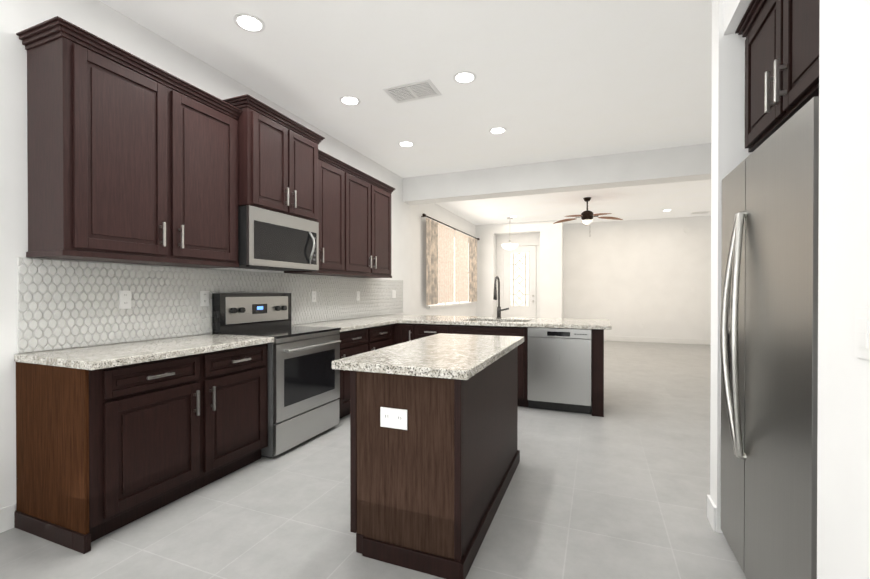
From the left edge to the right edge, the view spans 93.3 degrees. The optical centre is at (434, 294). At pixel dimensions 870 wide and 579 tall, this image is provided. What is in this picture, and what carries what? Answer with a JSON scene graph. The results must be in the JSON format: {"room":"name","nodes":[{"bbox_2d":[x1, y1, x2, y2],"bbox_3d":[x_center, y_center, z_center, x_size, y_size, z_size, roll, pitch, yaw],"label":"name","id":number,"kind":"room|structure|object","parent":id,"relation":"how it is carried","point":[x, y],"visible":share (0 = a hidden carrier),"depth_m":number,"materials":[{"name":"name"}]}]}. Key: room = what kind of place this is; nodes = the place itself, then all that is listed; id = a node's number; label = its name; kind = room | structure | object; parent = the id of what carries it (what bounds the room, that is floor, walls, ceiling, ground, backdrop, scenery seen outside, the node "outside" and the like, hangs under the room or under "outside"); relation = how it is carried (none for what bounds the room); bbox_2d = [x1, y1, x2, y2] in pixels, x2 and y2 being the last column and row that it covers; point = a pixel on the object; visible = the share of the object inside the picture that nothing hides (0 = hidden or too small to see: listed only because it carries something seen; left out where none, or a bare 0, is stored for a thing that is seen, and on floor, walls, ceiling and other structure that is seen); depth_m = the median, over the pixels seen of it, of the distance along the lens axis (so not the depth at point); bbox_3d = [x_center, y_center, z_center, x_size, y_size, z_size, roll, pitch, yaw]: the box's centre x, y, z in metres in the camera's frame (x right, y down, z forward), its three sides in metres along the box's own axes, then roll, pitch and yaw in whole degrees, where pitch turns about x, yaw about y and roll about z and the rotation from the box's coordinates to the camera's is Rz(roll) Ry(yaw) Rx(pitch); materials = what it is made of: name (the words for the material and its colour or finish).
{"room":"kitchen","nodes":[
{"label":"kitchen","id":0,"kind":"room"},
{"bbox_2d":[0,0,410,510],"bbox_3d":[-2.079,-0.297,2.959,0.300,3.050,8.350,0,0,22],"label":"wall","id":1,"kind":"structure","parent":0,"point":[101,20],"depth_m":2.22,"materials":[{"name":"paint"}]},
{"bbox_2d":[0,504,14,532],"bbox_3d":[-2.850,1.178,0.601,0.014,0.125,3.385,0,0,22],"label":"baseboard","id":2,"kind":"structure","parent":1,"relation":"attached to","point":[7,517],"depth_m":2.14,"materials":[{"name":"white wood"}]},
{"bbox_2d":[16,16,241,267],"bbox_3d":[-1.833,-0.795,2.641,0.384,1.186,1.144,0,0,22],"label":"upper cabinet","id":3,"kind":"object","parent":1,"relation":"attached to","point":[132,159],"visible":1,"depth_m":2.35,"materials":[{"name":"brown wood"}]},
{"bbox_2d":[17,257,402,353],"bbox_3d":[-1.363,0.048,4.339,0.010,0.514,4.640,0,0,22],"label":"tile backsplash","id":4,"kind":"structure","parent":1,"relation":"attached to","point":[63,304],"depth_m":2.79,"materials":[{"name":"tile"}]},
{"bbox_2d":[119,291,130,308],"bbox_3d":[-2.014,0.035,2.671,0.008,0.118,0.072,0,0,22],"label":"electrical outlet","id":5,"kind":"object","parent":4,"relation":"attached to","point":[124,299],"visible":1,"depth_m":2.67,"materials":[{"name":"white plastic"}]},
{"bbox_2d":[200,291,208,305],"bbox_3d":[-1.800,0.032,3.210,0.008,0.118,0.072,0,0,22],"label":"electrical outlet","id":6,"kind":"object","parent":4,"relation":"attached to","point":[204,298],"visible":1,"depth_m":3.20,"materials":[{"name":"white plastic"}]},
{"bbox_2d":[312,291,315,301],"bbox_3d":[-1.310,0.026,4.446,0.008,0.118,0.072,0,0,22],"label":"electrical outlet","id":7,"kind":"object","parent":4,"relation":"attached to","point":[313,296],"visible":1,"depth_m":4.44,"materials":[{"name":"white plastic"}]},
{"bbox_2d":[356,291,359,300],"bbox_3d":[-0.985,0.021,5.264,0.008,0.118,0.072,0,0,22],"label":"electrical outlet","id":8,"kind":"object","parent":4,"relation":"attached to","point":[357,295],"visible":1,"depth_m":5.25,"materials":[{"name":"white plastic"}]},
{"bbox_2d":[392,290,395,297],"bbox_3d":[-0.615,-0.003,6.193,0.010,0.118,0.118,0,0,22],"label":"light switch","id":9,"kind":"object","parent":4,"relation":"attached to","point":[393,293],"visible":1,"depth_m":6.18,"materials":[{"name":"white plastic"}]},
{"bbox_2d":[223,94,324,221],"bbox_3d":[-1.423,-1.081,3.550,0.474,0.803,0.928,0,0,22],"label":"upper cabinet","id":10,"kind":"object","parent":1,"relation":"attached to","point":[277,161],"visible":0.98,"depth_m":3.34,"materials":[{"name":"brown wood"}]},
{"bbox_2d":[235,205,318,271],"bbox_3d":[-1.419,-0.444,3.551,0.484,0.462,0.828,0,0,22],"label":"microwave","id":11,"kind":"object","parent":10,"relation":"attached to","point":[272,240],"visible":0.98,"depth_m":3.37,"materials":[{"name":"silver metal"}]},
{"bbox_2d":[284,153,351,272],"bbox_3d":[-1.211,-0.794,4.257,0.347,1.108,0.618,0,0,22],"label":"upper cabinet","id":12,"kind":"object","parent":1,"relation":"attached to","point":[334,179],"depth_m":4.24,"materials":[{"name":"brown wood"}]},
{"bbox_2d":[336,169,394,276],"bbox_3d":[-0.937,-0.798,4.949,0.347,1.108,1.163,0,0,22],"label":"upper cabinet","id":13,"kind":"object","parent":1,"relation":"attached to","point":[354,212],"depth_m":4.90,"materials":[{"name":"brown wood"}]},
{"bbox_2d":[0,341,745,578],"bbox_3d":[1.742,1.271,4.328,6.400,0.100,13.900,0,0,22],"label":"floor","id":14,"kind":"structure","parent":0,"point":[620,489],"depth_m":2.31,"materials":[{"name":"tile"}]},
{"bbox_2d":[14,343,267,553],"bbox_3d":[-1.709,0.793,2.597,0.654,0.875,1.180,0,0,22],"label":"base cabinet","id":15,"kind":"object","parent":14,"relation":"on","point":[100,453],"visible":0.96,"depth_m":2.16,"materials":[{"name":"brown wood"}]},
{"bbox_2d":[14,334,273,369],"bbox_3d":[-1.704,0.335,2.596,0.662,0.040,1.177,0,0,22],"label":"countertop","id":16,"kind":"structure","parent":15,"relation":"on","point":[104,356],"depth_m":2.31,"materials":[{"name":"stone"}]},
{"bbox_2d":[212,293,340,457],"bbox_3d":[-1.292,0.608,3.506,0.702,1.235,0.808,0,0,22],"label":"range","id":17,"kind":"object","parent":14,"relation":"on","point":[303,389],"visible":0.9,"depth_m":3.35,"materials":[{"name":"silver metal"}]},
{"bbox_2d":[338,327,369,418],"bbox_3d":[-1.096,0.785,4.191,0.617,0.876,0.595,0,0,22],"label":"base cabinet","id":18,"kind":"object","parent":14,"relation":"on","point":[357,341],"depth_m":4.01,"materials":[{"name":"brown wood"}]},
{"bbox_2d":[370,324,393,350],"bbox_3d":[-0.871,0.782,4.758,0.617,0.876,0.625,0,0,22],"label":"base cabinet","id":19,"kind":"object","parent":14,"relation":"on","point":[382,336],"depth_m":4.61,"materials":[{"name":"brown wood"}]},
{"bbox_2d":[291,318,398,331],"bbox_3d":[-0.967,0.326,4.444,0.668,0.040,1.170,0,0,22],"label":"countertop","id":20,"kind":"structure","parent":19,"relation":"on","point":[381,320],"depth_m":4.31,"materials":[{"name":"stone"}]},
{"bbox_2d":[402,323,421,342],"bbox_3d":[-0.191,0.780,5.136,0.278,0.876,0.620,0,0,22],"label":"base cabinet","id":21,"kind":"object","parent":14,"relation":"on","point":[410,332],"depth_m":4.84,"materials":[{"name":"brown wood"}]},
{"bbox_2d":[350,357,501,578],"bbox_3d":[-0.018,0.795,2.220,0.580,0.876,0.748,0,0,22],"label":"base cabinet","id":22,"kind":"object","parent":14,"relation":"on","point":[429,486],"depth_m":1.88,"materials":[{"name":"brown wood"}]},
{"bbox_2d":[380,407,406,429],"bbox_3d":[-0.190,0.569,1.883,0.136,0.090,0.008,0,0,22],"label":"outlet","id":23,"kind":"object","parent":22,"relation":"attached to","point":[395,418],"visible":1,"depth_m":1.88,"materials":[{"name":"white plastic"}]},
{"bbox_2d":[422,324,473,337],"bbox_3d":[0.077,0.780,5.029,0.565,0.876,0.620,0,0,22],"label":"base cabinet","id":24,"kind":"object","parent":14,"relation":"on","point":[427,329],"depth_m":4.68,"materials":[{"name":"brown wood"}]},
{"bbox_2d":[360,314,611,329],"bbox_3d":[0.527,0.323,5.052,2.997,0.040,1.041,0,0,22],"label":"countertop","id":25,"kind":"structure","parent":24,"relation":"on","point":[412,319],"depth_m":4.76,"materials":[{"name":"stone"}]},
{"bbox_2d":[493,276,508,317],"bbox_3d":[0.812,0.039,5.045,0.160,0.526,0.255,0,0,22],"label":"pull-down faucet","id":26,"kind":"object","parent":25,"relation":"on","point":[499,309],"visible":1,"depth_m":5.13,"materials":[{"name":"grey metal"}]},
{"bbox_2d":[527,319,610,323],"bbox_3d":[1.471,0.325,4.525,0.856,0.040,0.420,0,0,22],"label":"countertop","id":27,"kind":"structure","parent":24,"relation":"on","point":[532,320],"depth_m":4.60,"materials":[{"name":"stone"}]},
{"bbox_2d":[502,346,517,497],"bbox_3d":[0.200,0.792,2.771,0.580,0.876,0.728,0,0,22],"label":"base cabinet","id":28,"kind":"object","parent":14,"relation":"on","point":[509,360],"depth_m":2.73,"materials":[{"name":"brown wood"}]},
{"bbox_2d":[332,333,523,379],"bbox_3d":[0.083,0.336,2.502,0.680,0.040,1.430,0,0,22],"label":"countertop","id":29,"kind":"structure","parent":28,"relation":"on","point":[456,356],"depth_m":2.10,"materials":[{"name":"stone"}]},
{"bbox_2d":[518,339,528,406],"bbox_3d":[0.679,0.889,4.791,0.850,0.661,0.620,0,0,22],"label":"base cabinet","id":30,"kind":"object","parent":14,"relation":"on","point":[523,401],"depth_m":4.37,"materials":[{"name":"brown wood"}]},
{"bbox_2d":[528,327,591,413],"bbox_3d":[1.374,0.787,4.481,0.628,0.868,0.572,0,0,22],"label":"dishwasher","id":31,"kind":"object","parent":14,"relation":"on","point":[559,369],"visible":0.96,"depth_m":4.22,"materials":[{"name":"silver metal"}]},
{"bbox_2d":[720,96,818,578],"bbox_3d":[1.590,0.331,1.510,0.827,1.810,0.950,0,0,22],"label":"refrigerator","id":32,"kind":"object","parent":14,"relation":"on","point":[769,322],"visible":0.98,"depth_m":1.47,"materials":[{"name":"silver metal"}]},
{"bbox_2d":[99,0,711,224],"bbox_3d":[1.742,-1.879,4.311,6.400,0.100,13.900,0,0,22],"label":"ceiling","id":33,"kind":"structure","parent":0,"point":[555,80],"depth_m":3.42,"materials":[{"name":"paint"}]},
{"bbox_2d":[233,13,264,32],"bbox_3d":[-1.243,-1.817,2.754,0.196,0.006,0.196,0,0,22],"label":"recessed light","id":34,"kind":"object","parent":33,"relation":"in","point":[249,22],"visible":1,"depth_m":2.74,"materials":[{"name":"white"}]},
{"bbox_2d":[339,96,360,105],"bbox_3d":[-0.800,-1.823,3.869,0.196,0.006,0.196,0,0,22],"label":"recessed light","id":35,"kind":"object","parent":33,"relation":"in","point":[350,100],"visible":1,"depth_m":3.85,"materials":[{"name":"white"}]},
{"bbox_2d":[398,141,413,146],"bbox_3d":[-0.350,-1.829,5.003,0.196,0.006,0.196,0,0,22],"label":"recessed light","id":36,"kind":"object","parent":33,"relation":"in","point":[406,144],"visible":1,"depth_m":5.00,"materials":[{"name":"white"}]},
{"bbox_2d":[383,79,441,103],"bbox_3d":[-0.202,-1.818,3.696,0.450,0.014,0.290,0,0,22],"label":"ceiling vent","id":37,"kind":"object","parent":33,"relation":"in","point":[422,89],"visible":1,"depth_m":3.67,"materials":[{"name":"white metal"}]},
{"bbox_2d":[453,71,475,83],"bbox_3d":[0.250,-1.821,3.452,0.196,0.006,0.196,0,0,22],"label":"recessed light","id":38,"kind":"object","parent":33,"relation":"in","point":[464,77],"visible":1,"depth_m":3.44,"materials":[{"name":"white"}]},
{"bbox_2d":[489,127,506,133],"bbox_3d":[0.700,-1.827,4.586,0.196,0.006,0.196,0,0,22],"label":"recessed light","id":39,"kind":"object","parent":33,"relation":"in","point":[497,130],"visible":1,"depth_m":4.57,"materials":[{"name":"white"}]},
{"bbox_2d":[502,217,517,249],"bbox_3d":[1.821,-1.465,9.985,0.410,0.784,0.410,0,0,22],"label":"pendant light","id":40,"kind":"object","parent":33,"relation":"hanging from","point":[510,246],"visible":1,"depth_m":9.87,"materials":[{"name":"white glass"}]},
{"bbox_2d":[553,197,622,225],"bbox_3d":[2.936,-1.472,7.936,1.293,0.749,1.244,0,0,22],"label":"ceiling fan","id":41,"kind":"object","parent":33,"relation":"hanging from","point":[587,216],"visible":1,"depth_m":7.82,"materials":[{"name":"brown wood"}]},
{"bbox_2d":[691,211,709,213],"bbox_3d":[6.015,-1.848,9.313,0.350,0.012,0.250,0,0,22],"label":"ceiling vent","id":42,"kind":"object","parent":33,"relation":"in","point":[703,212],"visible":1,"depth_m":9.26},
{"bbox_2d":[411,203,475,315],"bbox_3d":[0.208,-0.328,8.990,0.100,3.050,4.550,0,0,22],"label":"wall","id":43,"kind":"structure","parent":0,"point":[435,211],"depth_m":7.82,"materials":[{"name":"paint"}]},
{"bbox_2d":[427,235,472,307],"bbox_3d":[0.417,-0.544,9.310,0.049,1.620,3.000,0,0,22],"label":"living room window","id":44,"kind":"structure","parent":43,"relation":"in","point":[454,303],"depth_m":9.45,"materials":[{"name":"white"}]},
{"bbox_2d":[421,213,479,239],"bbox_3d":[0.448,-1.464,9.277,0.126,0.056,3.740,0,0,22],"label":"curtain rod","id":45,"kind":"object","parent":43,"relation":"attached to","point":[423,215],"visible":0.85,"depth_m":8.67,"materials":[{"name":"brown metal"}]},
{"bbox_2d":[426,218,437,304],"bbox_3d":[-0.054,-0.615,7.936,0.044,1.635,0.600,0,0,22],"label":"drape","id":46,"kind":"object","parent":45,"relation":"hanging from","point":[431,262],"visible":1,"depth_m":7.93,"materials":[{"name":"beige fabric"}]},
{"bbox_2d":[438,223,454,302],"bbox_3d":[0.238,-0.629,8.697,0.028,1.615,1.030,0,0,22],"label":"sheer curtain","id":47,"kind":"object","parent":45,"relation":"hanging from","point":[445,264],"visible":0.98,"depth_m":8.69,"materials":[{"name":"beige fabric"}]},
{"bbox_2d":[455,230,468,301],"bbox_3d":[0.634,-0.634,9.697,0.028,1.615,1.020,0,0,22],"label":"sheer curtain","id":48,"kind":"object","parent":45,"relation":"hanging from","point":[461,267],"visible":1,"depth_m":9.69,"materials":[{"name":"beige fabric"}]},
{"bbox_2d":[469,236,477,301],"bbox_3d":[0.974,-0.628,10.525,0.044,1.635,0.770,0,0,22],"label":"drape","id":49,"kind":"object","parent":45,"relation":"hanging from","point":[472,269],"visible":1,"depth_m":10.46,"materials":[{"name":"beige fabric"}]},
{"bbox_2d":[475,220,563,317],"bbox_3d":[2.232,-0.339,11.065,2.330,3.050,0.800,0,0,22],"label":"wall","id":50,"kind":"structure","parent":0,"point":[551,269],"depth_m":10.52,"materials":[{"name":"paint"}]},
{"bbox_2d":[496,233,539,317],"bbox_3d":[2.218,-0.210,10.950,1.200,2.795,0.116,0,0,22],"label":"front door","id":51,"kind":"structure","parent":50,"relation":"in","point":[518,271],"depth_m":10.93,"materials":[{"name":"white paint"}]},
{"bbox_2d":[403,143,710,204],"bbox_3d":[2.334,-1.650,5.530,6.000,0.370,0.300,0,0,22],"label":"header beam","id":52,"kind":"structure","parent":0,"point":[671,165],"depth_m":5.60,"materials":[{"name":"paint"}]},
{"bbox_2d":[564,216,710,339],"bbox_3d":[5.288,-0.334,10.228,3.970,3.050,0.100,0,0,22],"label":"wall","id":53,"kind":"structure","parent":0,"point":[627,278],"depth_m":10.22,"materials":[{"name":"paint"}]},
{"bbox_2d":[604,336,710,344],"bbox_3d":[5.267,1.129,10.182,3.970,0.125,0.014,0,0,22],"label":"baseboard","id":54,"kind":"structure","parent":53,"relation":"attached to","point":[606,338],"depth_m":10.09,"materials":[{"name":"white wood"}]},
{"bbox_2d":[710,0,751,532],"bbox_3d":[2.671,-0.290,1.713,2.550,3.050,0.140,0,0,22],"label":"wall","id":55,"kind":"structure","parent":0,"point":[729,152],"depth_m":2.12,"materials":[{"name":"paint"}]},
{"bbox_2d":[707,495,716,521],"bbox_3d":[2.693,1.172,1.794,2.564,0.125,0.014,0,0,22],"label":"baseboard","id":56,"kind":"structure","parent":55,"relation":"attached to","point":[711,508],"depth_m":2.18,"materials":[{"name":"white wood"}]},
{"bbox_2d":[723,0,751,34],"bbox_3d":[1.649,-1.569,1.477,0.780,0.490,1.040,0,0,22],"label":"soffit","id":57,"kind":"structure","parent":0,"point":[734,11],"depth_m":1.99,"materials":[{"name":"paint"}]},
{"bbox_2d":[817,0,869,578],"bbox_3d":[0.819,-0.278,-0.715,0.900,3.050,3.660,0,0,22],"label":"wall","id":58,"kind":"structure","parent":0,"point":[843,493],"depth_m":1.03,"materials":[{"name":"paint"}]},
{"bbox_2d":[855,307,869,359],"bbox_3d":[0.985,0.089,0.942,0.010,0.118,0.072,0,0,22],"label":"light switch","id":59,"kind":"object","parent":58,"relation":"attached to","point":[862,332],"visible":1,"depth_m":0.94,"materials":[{"name":"white plastic"}]},
{"bbox_3d":[2.058,-0.288,1.321,0.100,3.050,1.040,0,0,22],"label":"wall","id":60,"kind":"structure","parent":0,"visible":0},
{"bbox_2d":[735,0,819,151],"bbox_3d":[1.653,-0.994,1.473,0.748,0.620,0.949,0,0,22],"label":"upper cabinet","id":61,"kind":"object","parent":60,"relation":"attached to","point":[782,63],"visible":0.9,"depth_m":1.61,"materials":[{"name":"brown wood"}]}
]}

